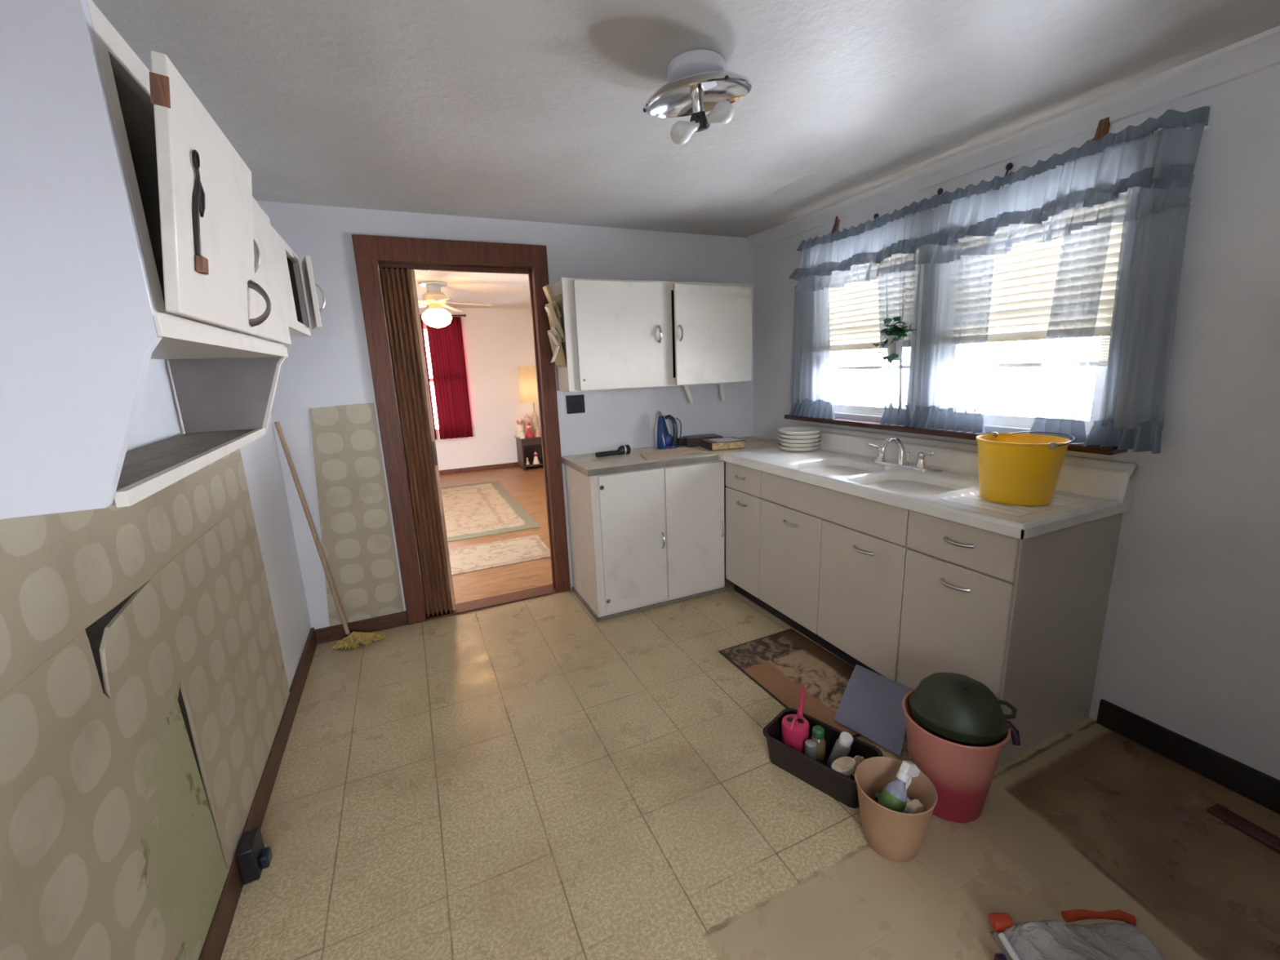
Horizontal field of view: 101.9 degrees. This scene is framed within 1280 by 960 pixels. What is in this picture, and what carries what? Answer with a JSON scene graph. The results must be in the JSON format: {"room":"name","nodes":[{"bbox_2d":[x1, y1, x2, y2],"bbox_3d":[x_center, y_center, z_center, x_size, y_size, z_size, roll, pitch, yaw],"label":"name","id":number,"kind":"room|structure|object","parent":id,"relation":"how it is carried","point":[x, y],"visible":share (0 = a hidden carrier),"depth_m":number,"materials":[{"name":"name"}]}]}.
{"room":"damaged room","nodes":[
{"label":"damaged room","id":0,"kind":"room"},
{"bbox_2d":[126,358,311,689],"bbox_3d":[-0.988,0.215,0.627,0.120,2.285,4.520,-8,13,-23],"label":"wall","id":1,"kind":"structure","parent":0,"point":[158,418],"depth_m":2.33,"materials":[{"name":"paint"}]},
{"bbox_2d":[0,448,289,959],"bbox_3d":[-0.794,0.709,0.497,0.010,1.149,3.710,-8,13,-23],"label":"wallpaper","id":2,"kind":"structure","parent":1,"relation":"attached to","point":[113,846],"depth_m":1.10},
{"bbox_2d":[0,0,291,519],"bbox_3d":[-1.023,-0.382,1.146,0.374,0.699,0.980,-8,13,-23],"label":"upper cabinet","id":3,"kind":"object","parent":1,"relation":"attached to","point":[100,280],"visible":0.99,"depth_m":0.75,"materials":[{"name":"paint"}]},
{"bbox_2d":[112,428,256,505],"bbox_3d":[-1.088,-0.050,1.183,0.184,0.033,0.940,-8,13,-23],"label":"shelf","id":4,"kind":"object","parent":3,"relation":"attached to","point":[140,465],"depth_m":1.18,"materials":[{"name":"wood"}]},
{"bbox_2d":[191,149,208,275],"bbox_3d":[-0.721,-0.435,0.848,0.031,0.188,0.040,-8,13,-23],"label":"bottle opener","id":5,"kind":"object","parent":3,"relation":"hanging from","point":[198,197],"visible":1,"depth_m":0.84,"materials":[{"name":"metal"}]},
{"bbox_2d":[84,586,209,808],"bbox_3d":[-1.122,0.665,1.226,0.002,0.940,0.500,-8,13,-23],"label":"hole","id":6,"kind":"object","parent":1,"relation":"attached to","point":[95,632],"depth_m":1.06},
{"bbox_2d":[235,826,272,884],"bbox_3d":[-1.154,1.123,1.561,0.066,0.110,0.090,-8,13,-23],"label":"outlet box","id":7,"kind":"object","parent":1,"relation":"attached to","point":[252,856],"visible":1,"depth_m":1.53,"materials":[{"name":"black plastic"}]},
{"bbox_2d":[198,627,317,959],"bbox_3d":[-0.907,1.261,0.932,0.016,0.105,4.383,-8,13,-23],"label":"baseboard","id":8,"kind":"structure","parent":1,"relation":"attached to","point":[215,942],"depth_m":1.75,"materials":[{"name":"wood"}]},
{"bbox_2d":[271,225,325,336],"bbox_3d":[-1.329,-0.663,1.787,0.394,0.300,0.516,-8,13,-23],"label":"upper cabinet","id":9,"kind":"object","parent":1,"relation":"attached to","point":[288,265],"visible":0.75,"depth_m":1.94,"materials":[{"name":"white wood"}]},
{"bbox_2d":[377,265,530,308],"bbox_3d":[-1.928,-2.024,5.138,4.150,0.100,4.895,-8,13,-23],"label":"ceiling","id":10,"kind":"structure","parent":0,"point":[501,291],"depth_m":5.73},
{"bbox_2d":[382,280,492,328],"bbox_3d":[-2.050,-1.769,5.258,1.061,0.437,1.050,-8,13,-23],"label":"ceiling fan","id":11,"kind":"object","parent":10,"relation":"hanging from","point":[436,316],"visible":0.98,"depth_m":5.20,"materials":[{"name":"white metal"}]},
{"bbox_2d":[383,307,540,470],"bbox_3d":[-2.860,-1.252,7.513,4.150,2.350,0.140,-8,13,-23],"label":"wall","id":12,"kind":"structure","parent":0,"point":[498,341],"depth_m":7.72,"materials":[{"name":"paint"}]},
{"bbox_2d":[422,324,473,432],"bbox_3d":[-2.843,-1.445,7.477,0.700,1.500,0.070,-8,13,-23],"label":"window","id":13,"kind":"structure","parent":12,"relation":"in","point":[424,326],"depth_m":7.55,"materials":[{"name":"white plastic"}]},
{"bbox_2d":[406,462,519,476],"bbox_3d":[-2.785,-0.126,7.688,3.950,0.070,0.015,-8,13,-23],"label":"baseboard","id":14,"kind":"structure","parent":12,"relation":"attached to","point":[514,464],"depth_m":7.83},
{"bbox_3d":[-2.873,-2.268,7.172,0.903,0.036,0.093,-8,13,-23],"label":"curtain rod","id":15,"kind":"object","parent":12,"relation":"attached to","visible":0},
{"bbox_2d":[420,316,436,439],"bbox_3d":[-3.069,-1.389,7.226,0.275,1.695,0.055,-8,13,-23],"label":"window curtain","id":16,"kind":"object","parent":15,"relation":"hanging from","point":[421,319],"visible":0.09,"depth_m":7.28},
{"bbox_2d":[426,316,472,439],"bbox_3d":[-2.699,-1.439,7.389,0.460,1.695,0.054,-8,13,-23],"label":"window curtain","id":17,"kind":"object","parent":15,"relation":"hanging from","point":[446,344],"visible":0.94,"depth_m":7.39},
{"bbox_2d":[256,200,755,629],"bbox_3d":[-0.523,-0.538,3.283,3.257,2.585,0.110,-8,13,-23],"label":"wall","id":18,"kind":"structure","parent":0,"point":[331,366],"depth_m":2.90,"materials":[{"name":"paint"}]},
{"bbox_2d":[309,402,404,626],"bbox_3d":[-1.595,0.202,2.871,0.385,1.226,0.007,-8,13,-23],"label":"wallpaper","id":19,"kind":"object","parent":18,"relation":"attached to","point":[357,543],"depth_m":2.87},
{"bbox_2d":[314,610,408,644],"bbox_3d":[-1.603,0.848,2.991,0.483,0.085,0.017,-8,13,-23],"label":"baseboard","id":20,"kind":"structure","parent":18,"relation":"attached to","point":[330,633],"depth_m":2.99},
{"bbox_2d":[377,262,528,617],"bbox_3d":[-0.983,-0.209,3.121,0.801,2.023,0.098,-8,13,-23],"label":"door","id":21,"kind":"structure","parent":18,"relation":"in","point":[397,281],"depth_m":2.96,"materials":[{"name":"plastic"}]},
{"bbox_2d":[351,234,570,624],"bbox_3d":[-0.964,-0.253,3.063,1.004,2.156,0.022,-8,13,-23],"label":"trim","id":22,"kind":"structure","parent":18,"relation":"attached to","point":[368,250],"depth_m":2.92,"materials":[{"name":"wood"}]},
{"bbox_2d":[425,584,558,620],"bbox_3d":[-0.943,0.782,3.349,0.816,0.012,0.140,-8,13,-23],"label":"trim","id":23,"kind":"structure","parent":18,"relation":"attached to","point":[482,603],"depth_m":3.35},
{"bbox_2d":[565,394,585,413],"bbox_3d":[-0.404,-0.477,3.279,0.119,0.114,0.018,-8,13,-23],"label":"switch plate","id":24,"kind":"object","parent":18,"relation":"attached to","point":[575,403],"visible":1,"depth_m":3.28,"materials":[{"name":"black plastic"}]},
{"bbox_2d":[550,277,752,391],"bbox_3d":[0.108,-0.896,3.234,1.250,0.613,0.371,-8,13,-23],"label":"upper cabinet","id":25,"kind":"object","parent":18,"relation":"attached to","point":[620,334],"visible":0.99,"depth_m":3.08,"materials":[{"name":"white wood"}]},
{"bbox_2d":[542,284,561,317],"bbox_3d":[-0.493,-1.000,2.919,0.080,0.176,0.070,-8,13,-23],"label":"case","id":26,"kind":"object","parent":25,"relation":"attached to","point":[547,290],"visible":0.66,"depth_m":2.89,"materials":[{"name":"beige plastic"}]},
{"bbox_2d":[545,293,566,367],"bbox_3d":[-0.480,-0.852,2.989,0.054,0.400,0.220,-8,13,-23],"label":"pocket","id":27,"kind":"object","parent":25,"relation":"attached to","point":[560,360],"visible":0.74,"depth_m":2.96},
{"bbox_2d":[548,332,559,345],"bbox_3d":[-0.485,-0.796,2.947,0.055,0.082,0.055,-8,13,-23],"label":"envelope","id":28,"kind":"object","parent":27,"relation":"in","point":[550,334],"visible":0.79,"depth_m":2.94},
{"bbox_2d":[544,303,564,338],"bbox_3d":[-0.476,-0.886,2.911,0.088,0.184,0.075,-8,13,-23],"label":"glasses case","id":29,"kind":"object","parent":27,"relation":"in","point":[549,309],"visible":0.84,"depth_m":2.88,"materials":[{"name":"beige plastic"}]},
{"bbox_2d":[551,346,559,362],"bbox_3d":[-0.477,-0.706,2.920,0.045,0.090,0.062,-8,13,-23],"label":"envelope","id":30,"kind":"object","parent":27,"relation":"in","point":[557,347],"visible":1,"depth_m":2.91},
{"bbox_2d":[680,382,725,403],"bbox_3d":[0.426,-0.583,3.476,0.335,0.126,0.025,-8,13,-23],"label":"towel holder","id":31,"kind":"object","parent":25,"relation":"attached to","point":[721,385],"visible":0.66,"depth_m":3.44,"materials":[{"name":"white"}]},
{"bbox_2d":[91,0,1279,237],"bbox_3d":[0.392,-1.144,1.009,3.327,0.100,4.610,-8,13,-23],"label":"ceiling","id":32,"kind":"structure","parent":0,"point":[524,110],"depth_m":1.59,"materials":[{"name":"paint"}]},
{"bbox_2d":[643,48,751,145],"bbox_3d":[0.169,-1.089,1.512,0.307,0.203,0.315,-8,13,-23],"label":"ceiling light","id":33,"kind":"object","parent":32,"relation":"attached to","point":[699,83],"visible":1,"depth_m":1.50,"materials":[{"name":"metal"}]},
{"bbox_2d":[689,111,710,132],"bbox_3d":[0.178,-1.056,1.532,0.052,0.050,0.040,-10,15,-33],"label":"socket","id":34,"kind":"object","parent":33,"relation":"attached to","point":[699,122],"depth_m":1.52,"materials":[{"name":"black plastic"}]},
{"bbox_2d":[220,465,1279,959],"bbox_3d":[-0.873,0.786,3.581,4.150,0.100,9.555,-8,13,-23],"label":"floor","id":35,"kind":"structure","parent":0,"point":[539,778],"depth_m":1.66,"materials":[{"name":"tile"}]},
{"bbox_2d":[274,421,385,649],"bbox_3d":[-1.632,0.303,2.758,0.354,1.241,0.176,-8,13,-23],"label":"mop","id":36,"kind":"object","parent":35,"relation":"on","point":[353,639],"visible":1,"depth_m":2.81,"materials":[{"name":"brown wood"}]},
{"bbox_2d":[408,480,540,542],"bbox_3d":[-2.152,0.324,5.654,1.580,0.012,2.380,-8,13,-23],"label":"area rug","id":37,"kind":"object","parent":35,"relation":"on","point":[473,510],"visible":0.49,"depth_m":5.46,"materials":[{"name":"carpet"}]},
{"bbox_2d":[417,534,550,577],"bbox_3d":[-1.477,0.639,4.095,1.495,0.012,0.595,-8,13,-23],"label":"runner rug","id":38,"kind":"object","parent":35,"relation":"on","point":[517,550],"visible":0.35,"depth_m":4.19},
{"bbox_2d":[514,435,543,470],"bbox_3d":[-1.604,-0.432,7.923,0.500,0.478,0.410,-8,13,-23],"label":"nightstand","id":39,"kind":"object","parent":35,"relation":"on","point":[526,447],"visible":0.48,"depth_m":7.88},
{"bbox_2d":[515,416,526,437],"bbox_3d":[-1.805,-0.809,7.827,0.179,0.314,0.179,-8,13,-23],"label":"figurine","id":40,"kind":"object","parent":39,"relation":"on","point":[519,421],"visible":0.91,"depth_m":7.79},
{"bbox_2d":[518,365,538,435],"bbox_3d":[-1.602,-1.184,7.812,0.390,1.036,0.390,-8,13,-23],"label":"table lamp","id":41,"kind":"object","parent":39,"relation":"on","point":[527,374],"visible":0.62,"depth_m":7.61,"materials":[{"name":"beige fabric"}]},
{"bbox_2d":[523,413,533,434],"bbox_3d":[-1.723,-0.851,7.952,0.192,0.336,0.192,-8,13,-23],"label":"figurine","id":42,"kind":"object","parent":39,"relation":"on","point":[526,419],"visible":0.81,"depth_m":7.91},
{"bbox_2d":[525,422,533,437],"bbox_3d":[-1.647,-0.749,7.734,0.128,0.224,0.128,-8,13,-23],"label":"figurine","id":43,"kind":"object","parent":39,"relation":"on","point":[529,434],"visible":1,"depth_m":7.71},
{"bbox_2d":[524,459,543,466],"bbox_3d":[-1.599,-0.260,7.963,0.410,0.025,0.365,-8,13,-23],"label":"shelf","id":44,"kind":"object","parent":39,"relation":"attached to","point":[531,461],"depth_m":7.83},
{"bbox_2d":[533,451,539,464],"bbox_3d":[-1.568,-0.340,7.818,0.109,0.190,0.109,-8,13,-23],"label":"figurine","id":45,"kind":"object","parent":39,"relation":"on","point":[535,461],"visible":1,"depth_m":7.79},
{"bbox_2d":[534,424,541,437],"bbox_3d":[-1.521,-0.738,7.738,0.109,0.190,0.109,-8,13,-23],"label":"figurine","id":46,"kind":"object","parent":39,"relation":"on","point":[538,434],"visible":0.98,"depth_m":7.71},
{"bbox_2d":[564,459,724,622],"bbox_3d":[0.039,0.308,3.321,0.886,0.875,0.544,-8,13,-23],"label":"base cabinet","id":47,"kind":"object","parent":35,"relation":"on","point":[644,540],"visible":0.99,"depth_m":3.10,"materials":[{"name":"white wood"}]},
{"bbox_2d":[560,435,779,476],"bbox_3d":[0.287,-0.172,3.350,1.496,0.038,0.571,-8,13,-23],"label":"countertop","id":48,"kind":"structure","parent":47,"relation":"on","point":[588,464],"depth_m":3.11,"materials":[{"name":"laminate"}]},
{"bbox_2d":[595,444,631,457],"bbox_3d":[-0.170,-0.180,3.244,0.228,0.061,0.061,-9,14,-29],"label":"flashlight","id":49,"kind":"object","parent":48,"relation":"on","point":[624,449],"visible":1,"depth_m":3.25,"materials":[{"name":"black plastic"}]},
{"bbox_2d":[655,411,681,448],"bbox_3d":[0.193,-0.330,3.431,0.154,0.246,0.112,6,15,33],"label":"iron","id":50,"kind":"object","parent":48,"relation":"on","point":[664,440],"visible":1,"depth_m":3.42,"materials":[{"name":"blue plastic"}]},
{"bbox_2d":[639,446,702,460],"bbox_3d":[0.199,-0.176,3.259,0.492,0.016,0.192,-10,14,-31],"label":"paper sheet","id":51,"kind":"object","parent":48,"relation":"on","point":[662,453],"visible":1,"depth_m":3.26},
{"bbox_2d":[680,433,723,447],"bbox_3d":[0.425,-0.274,3.568,0.260,0.060,0.140,-6,13,-16],"label":"case","id":52,"kind":"object","parent":48,"relation":"on","point":[692,440],"visible":0.77,"depth_m":3.50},
{"bbox_2d":[701,436,745,450],"bbox_3d":[0.543,-0.238,3.406,0.233,0.051,0.190,-5,13,-14],"label":"album","id":53,"kind":"object","parent":48,"relation":"on","point":[708,444],"visible":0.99,"depth_m":3.33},
{"bbox_2d":[708,437,741,442],"bbox_3d":[0.555,-0.264,3.393,0.172,0.002,0.136,-6,13,-17],"label":"envelope","id":54,"kind":"object","parent":53,"relation":"on","point":[725,439],"visible":1,"depth_m":3.38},
{"bbox_2d":[739,436,775,442],"bbox_3d":[0.722,-0.275,3.655,0.370,0.002,0.250,-8,13,-23],"label":"paper","id":55,"kind":"object","parent":48,"relation":"on","point":[749,439],"visible":0.5,"depth_m":3.67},
{"bbox_2d":[718,628,860,737],"bbox_3d":[0.786,0.920,2.424,0.480,0.007,0.780,-8,14,-24],"label":"kitchen mat","id":56,"kind":"object","parent":35,"relation":"on","point":[780,663],"visible":0.59,"depth_m":2.47,"materials":[{"name":"fabric"}]},
{"bbox_2d":[833,664,912,756],"bbox_3d":[0.973,0.908,2.140,0.260,0.116,0.425,7,15,35],"label":"woven placemat","id":57,"kind":"object","parent":56,"relation":"on","point":[870,705],"visible":0.93,"depth_m":2.11,"materials":[{"name":"fabric"}]},
{"bbox_2d":[762,707,883,808],"bbox_3d":[0.644,0.990,1.859,0.376,0.120,0.208,10,17,44],"label":"plastic tray","id":58,"kind":"object","parent":35,"relation":"on","point":[833,784],"visible":0.6,"depth_m":1.83,"materials":[{"name":"plastic"}]},
{"bbox_2d":[781,684,809,754],"bbox_3d":[0.588,0.908,1.937,0.122,0.239,0.100,-8,13,-23],"label":"toilet brush holder","id":59,"kind":"object","parent":58,"relation":"in","point":[794,727],"visible":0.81,"depth_m":1.91,"materials":[{"name":"plastic"}]},
{"bbox_2d":[804,739,816,759],"bbox_3d":[0.614,0.991,1.874,0.040,0.103,0.040,-8,13,-23],"label":"jar","id":60,"kind":"object","parent":58,"relation":"in","point":[810,744],"visible":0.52,"depth_m":1.85,"materials":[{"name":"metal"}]},
{"bbox_2d":[809,724,826,764],"bbox_3d":[0.650,0.966,1.900,0.056,0.138,0.056,-8,13,-23],"label":"bottle","id":61,"kind":"object","parent":58,"relation":"in","point":[818,731],"visible":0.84,"depth_m":1.88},
{"bbox_2d":[826,731,853,768],"bbox_3d":[0.711,0.967,1.848,0.083,0.152,0.052,4,14,26],"label":"spray can","id":62,"kind":"object","parent":58,"relation":"in","point":[842,748],"visible":0.78,"depth_m":1.82,"materials":[{"name":"silver metal"}]},
{"bbox_2d":[831,756,855,778],"bbox_3d":[0.688,0.997,1.756,0.084,0.121,0.075,-8,13,-23],"label":"jar","id":63,"kind":"object","parent":58,"relation":"in","point":[845,766],"visible":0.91,"depth_m":1.74,"materials":[{"name":"white plastic"}]},
{"bbox_2d":[851,755,864,780],"bbox_3d":[0.758,0.999,1.796,0.065,0.107,0.060,-8,13,-23],"label":"crumpled paper","id":64,"kind":"object","parent":58,"relation":"in","point":[857,758],"visible":0.38,"depth_m":1.78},
{"bbox_2d":[854,756,937,862],"bbox_3d":[0.764,1.005,1.570,0.222,0.207,0.222,-8,13,-23],"label":"plastic tub","id":65,"kind":"object","parent":35,"relation":"on","point":[895,836],"visible":0.91,"depth_m":1.52,"materials":[{"name":"plastic"}]},
{"bbox_2d":[874,791,880,803],"bbox_3d":[0.737,1.028,1.608,0.040,0.126,0.040,-8,13,-23],"label":"bottle","id":66,"kind":"object","parent":65,"relation":"in","point":[877,794],"visible":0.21,"depth_m":1.59,"materials":[{"name":"teal plastic"}]},
{"bbox_2d":[877,760,921,813],"bbox_3d":[0.780,0.945,1.569,0.197,0.176,0.068,-10,15,-32],"label":"spray bottle","id":67,"kind":"object","parent":65,"relation":"in","point":[893,797],"visible":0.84,"depth_m":1.55,"materials":[{"name":"blue"}]},
{"bbox_2d":[902,795,924,813],"bbox_3d":[0.801,0.999,1.558,0.100,0.095,0.089,-12,16,-38],"label":"rag","id":68,"kind":"object","parent":65,"relation":"in","point":[905,811],"visible":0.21,"depth_m":1.54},
{"bbox_2d":[905,799,924,813],"bbox_3d":[0.810,0.964,1.532,0.045,0.020,0.032,-8,13,-23],"label":"sponge","id":69,"kind":"object","parent":68,"relation":"on","point":[914,806],"visible":0.92,"depth_m":1.52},
{"bbox_2d":[725,462,1123,765],"bbox_3d":[1.148,0.416,2.629,0.644,0.875,1.696,-8,13,-23],"label":"base cabinet","id":70,"kind":"object","parent":35,"relation":"on","point":[905,597],"visible":0.85,"depth_m":2.02,"materials":[{"name":"beige metal"}]},
{"bbox_2d":[723,424,1138,539],"bbox_3d":[1.143,-0.026,2.508,0.641,0.303,1.689,-8,13,-23],"label":"sink","id":71,"kind":"object","parent":70,"relation":"on","point":[1086,490],"visible":0.68,"depth_m":2.11,"materials":[{"name":"white ceramic"}]},
{"bbox_2d":[777,443,820,451],"bbox_3d":[0.974,-0.204,3.183,0.254,0.026,0.254,-8,13,-23],"label":"dish","id":72,"kind":"object","parent":71,"relation":"on","point":[783,447],"visible":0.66,"depth_m":3.09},
{"bbox_2d":[777,440,821,447],"bbox_3d":[0.975,-0.227,3.177,0.254,0.026,0.254,-8,13,-23],"label":"dish","id":73,"kind":"object","parent":72,"relation":"on","point":[786,444],"visible":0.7,"depth_m":3.08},
{"bbox_2d":[777,435,821,443],"bbox_3d":[0.972,-0.249,3.169,0.254,0.026,0.254,-8,13,-23],"label":"dish","id":74,"kind":"object","parent":73,"relation":"on","point":[784,440],"visible":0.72,"depth_m":3.08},
{"bbox_2d":[777,431,821,439],"bbox_3d":[0.971,-0.273,3.167,0.254,0.026,0.254,-8,13,-23],"label":"dish","id":75,"kind":"object","parent":74,"relation":"on","point":[784,436],"visible":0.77,"depth_m":3.08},
{"bbox_2d":[777,426,821,435],"bbox_3d":[0.972,-0.296,3.163,0.254,0.026,0.254,-8,13,-23],"label":"dish","id":76,"kind":"object","parent":75,"relation":"on","point":[797,431],"visible":1,"depth_m":3.20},
{"bbox_2d":[868,437,934,471],"bbox_3d":[1.261,-0.136,2.555,0.165,0.149,0.373,-8,13,-23],"label":"faucet","id":77,"kind":"object","parent":71,"relation":"on","point":[921,465],"visible":1,"depth_m":2.54,"materials":[{"name":"silver metal"}]},
{"bbox_2d":[976,431,1075,506],"bbox_3d":[1.400,-0.048,1.915,0.291,0.237,0.291,-8,13,-23],"label":"bucket","id":78,"kind":"object","parent":71,"relation":"on","point":[1015,468],"visible":1,"depth_m":1.83,"materials":[{"name":"yellow plastic"}]},
{"bbox_2d":[902,688,1010,822],"bbox_3d":[1.016,0.909,1.705,0.300,0.318,0.300,-8,13,-23],"label":"waste bin","id":79,"kind":"object","parent":35,"relation":"on","point":[962,774],"visible":0.66,"depth_m":1.61,"materials":[{"name":"pink plastic"}]},
{"bbox_2d":[909,672,1020,746],"bbox_3d":[1.045,0.716,1.676,0.313,0.174,0.287,-8,13,-23],"label":"lid","id":80,"kind":"object","parent":79,"relation":"in","point":[957,707],"visible":1,"depth_m":1.60,"materials":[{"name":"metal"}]},
{"bbox_2d":[994,953,1007,959],"bbox_3d":[0.857,1.166,1.184,0.024,0.050,0.130,-2,12,2],"label":"box","id":81,"kind":"object","parent":35,"relation":"on","point":[997,956],"visible":1,"depth_m":1.23,"materials":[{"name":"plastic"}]},
{"bbox_2d":[988,908,1165,959],"bbox_3d":[1.051,1.149,1.118,0.349,0.106,0.405,-2,12,2],"label":"bag","id":82,"kind":"object","parent":35,"relation":"on","point":[1044,940],"visible":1,"depth_m":1.24,"materials":[{"name":"grey"}]},
{"bbox_2d":[1206,803,1279,853],"bbox_3d":[1.929,1.101,1.383,0.060,0.012,0.600,-7,13,-19],"label":"wood strip","id":83,"kind":"object","parent":35,"relation":"on","point":[1242,824],"visible":1,"depth_m":1.58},
{"bbox_2d":[753,64,1279,780],"bbox_3d":[1.823,-0.162,1.852,0.105,2.285,4.520,-8,13,-23],"label":"wall","id":84,"kind":"structure","parent":0,"point":[1190,645],"depth_m":1.69,"materials":[{"name":"paint"}]},
{"bbox_2d":[831,216,839,233],"bbox_3d":[1.108,-1.439,2.942,0.018,0.105,0.044,-8,13,-23],"label":"wooden bracket","id":85,"kind":"object","parent":84,"relation":"attached to","point":[836,226],"visible":0.74,"depth_m":2.93,"materials":[{"name":"brown wood"}]},
{"bbox_2d":[829,278,881,369],"bbox_3d":[1.241,-0.942,2.871,0.039,0.647,0.666,-8,13,-23],"label":"window blind","id":86,"kind":"object","parent":84,"relation":"attached to","point":[854,310],"visible":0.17,"depth_m":2.94,"materials":[{"name":"white plastic"}]},
{"bbox_2d":[830,351,884,415],"bbox_3d":[1.291,-0.825,2.917,0.055,0.903,0.688,-8,13,-23],"label":"window","id":87,"kind":"structure","parent":84,"relation":"in","point":[876,411],"depth_m":3.03,"materials":[{"name":"white plastic"}]},
{"bbox_2d":[872,280,916,364],"bbox_3d":[1.230,-0.756,2.497,0.134,0.386,0.214,-8,13,-23],"label":"ivy","id":88,"kind":"object","parent":84,"relation":"attached to","point":[895,335],"visible":1,"depth_m":2.50,"materials":[{"name":"green plant"}]},
{"bbox_2d":[886,335,905,360],"bbox_3d":[1.245,-0.644,2.535,0.080,0.118,0.080,-8,13,-23],"label":"planter","id":89,"kind":"object","parent":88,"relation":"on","point":[895,348],"depth_m":2.51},
{"bbox_2d":[784,414,1127,455],"bbox_3d":[1.350,-0.262,2.632,0.110,0.027,1.750,-8,13,-23],"label":"trim","id":90,"kind":"structure","parent":84,"relation":"attached to","point":[1095,449],"depth_m":2.49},
{"bbox_2d":[910,263,1107,420],"bbox_3d":[1.384,-0.777,2.514,0.018,0.977,1.645,-8,13,-23],"label":"trim","id":91,"kind":"structure","parent":84,"relation":"attached to","point":[922,271],"depth_m":2.55,"materials":[{"name":"white plastic"}]},
{"bbox_2d":[1004,162,1013,175],"bbox_3d":[1.493,-1.255,2.103,0.028,0.052,0.029,-8,13,-23],"label":"curtain hook","id":92,"kind":"object","parent":84,"relation":"attached to","point":[1009,166],"visible":0.91,"depth_m":2.09,"materials":[{"name":"black plastic"}]},
{"bbox_2d":[746,25,1279,249],"bbox_3d":[1.674,-1.240,1.634,0.075,0.075,4.400,-8,13,-23],"label":"trim","id":93,"kind":"structure","parent":84,"relation":"attached to","point":[1260,51],"depth_m":1.89,"materials":[{"name":"paint"}]},
{"bbox_2d":[848,125,1210,236],"bbox_3d":[1.351,-1.226,2.369,0.088,0.034,1.766,-8,13,-23],"label":"curtain rod","id":94,"kind":"object","parent":84,"relation":"attached to","point":[1206,127],"visible":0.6,"depth_m":1.60,"materials":[{"name":"white metal"}]},
{"bbox_2d":[788,106,1210,293],"bbox_3d":[1.301,-1.125,2.366,0.186,0.334,1.756,-8,13,-23],"label":"valance","id":95,"kind":"object","parent":94,"relation":"hanging from","point":[1130,173],"visible":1,"depth_m":1.96,"materials":[{"name":"fabric"}]},
{"bbox_2d":[983,335,1110,432],"bbox_3d":[1.628,-0.679,2.190,0.055,0.903,0.688,-8,13,-23],"label":"window","id":96,"kind":"structure","parent":84,"relation":"in","point":[989,419],"depth_m":2.00,"materials":[{"name":"white plastic"}]},
{"bbox_2d":[985,222,1123,367],"bbox_3d":[1.577,-0.796,2.143,0.039,0.647,0.666,-8,13,-23],"label":"window blind","id":97,"kind":"object","parent":84,"relation":"attached to","point":[1024,278],"visible":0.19,"depth_m":2.12,"materials":[{"name":"white plastic"}]},
{"bbox_2d":[1092,116,1110,141],"bbox_3d":[1.617,-1.226,1.840,0.018,0.121,0.077,-8,13,-23],"label":"wooden bracket","id":98,"kind":"object","parent":84,"relation":"attached to","point":[1104,125],"visible":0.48,"depth_m":1.82,"materials":[{"name":"brown wood"}]},
{"bbox_2d":[1096,698,1279,813],"bbox_3d":[2.253,1.102,1.101,0.016,0.105,2.130,-8,13,-23],"label":"baseboard","id":99,"kind":"structure","parent":84,"relation":"attached to","point":[1242,779],"depth_m":1.80,"materials":[{"name":"wood"}]},
{"bbox_3d":[1.364,-1.032,2.423,0.064,0.010,1.760,-8,13,-23],"label":"curtain rod","id":100,"kind":"object","parent":84,"relation":"attached to","visible":0},
{"bbox_2d":[788,285,835,418],"bbox_3d":[1.041,-0.779,3.138,0.084,0.790,0.384,-8,13,-23],"label":"cafe curtain","id":101,"kind":"object","parent":100,"relation":"hanging from","point":[810,396],"visible":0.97,"depth_m":3.17,"materials":[{"name":"fabric"}]},
{"bbox_2d":[878,264,920,426],"bbox_3d":[1.279,-0.677,2.623,0.087,0.787,0.271,-8,13,-23],"label":"cafe curtain","id":102,"kind":"object","parent":100,"relation":"hanging from","point":[897,376],"visible":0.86,"depth_m":2.59,"materials":[{"name":"fabric"}]},
{"bbox_2d":[909,254,994,433],"bbox_3d":[1.405,-0.620,2.337,0.073,0.787,0.374,-8,13,-23],"label":"cafe curtain","id":103,"kind":"object","parent":100,"relation":"hanging from","point":[957,294],"visible":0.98,"depth_m":2.34,"materials":[{"name":"fabric"}]},
{"bbox_2d":[1029,222,1111,443],"bbox_3d":[1.594,-0.538,1.931,0.073,0.787,0.184,-8,13,-23],"label":"cafe curtain","id":104,"kind":"object","parent":100,"relation":"hanging from","point":[1065,362],"visible":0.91,"depth_m":1.93,"materials":[{"name":"fabric"}]},
{"bbox_2d":[1083,197,1191,453],"bbox_3d":[1.681,-0.497,1.746,0.075,0.795,0.216,-8,13,-23],"label":"cafe curtain","id":105,"kind":"object","parent":100,"relation":"hanging from","point":[1151,254],"visible":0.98,"depth_m":1.74,"materials":[{"name":"fabric"}]},
{"bbox_3d":[1.348,0.418,-0.716,3.257,2.285,0.120,-8,13,-23],"label":"wall","id":106,"kind":"structure","parent":0,"visible":0},
{"bbox_2d":[0,515,226,700],"bbox_3d":[-0.737,0.429,0.293,0.001,0.002,3.400,-8,13,-23],"label":"trim","id":107,"kind":"structure","parent":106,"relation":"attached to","point":[81,633],"depth_m":0.92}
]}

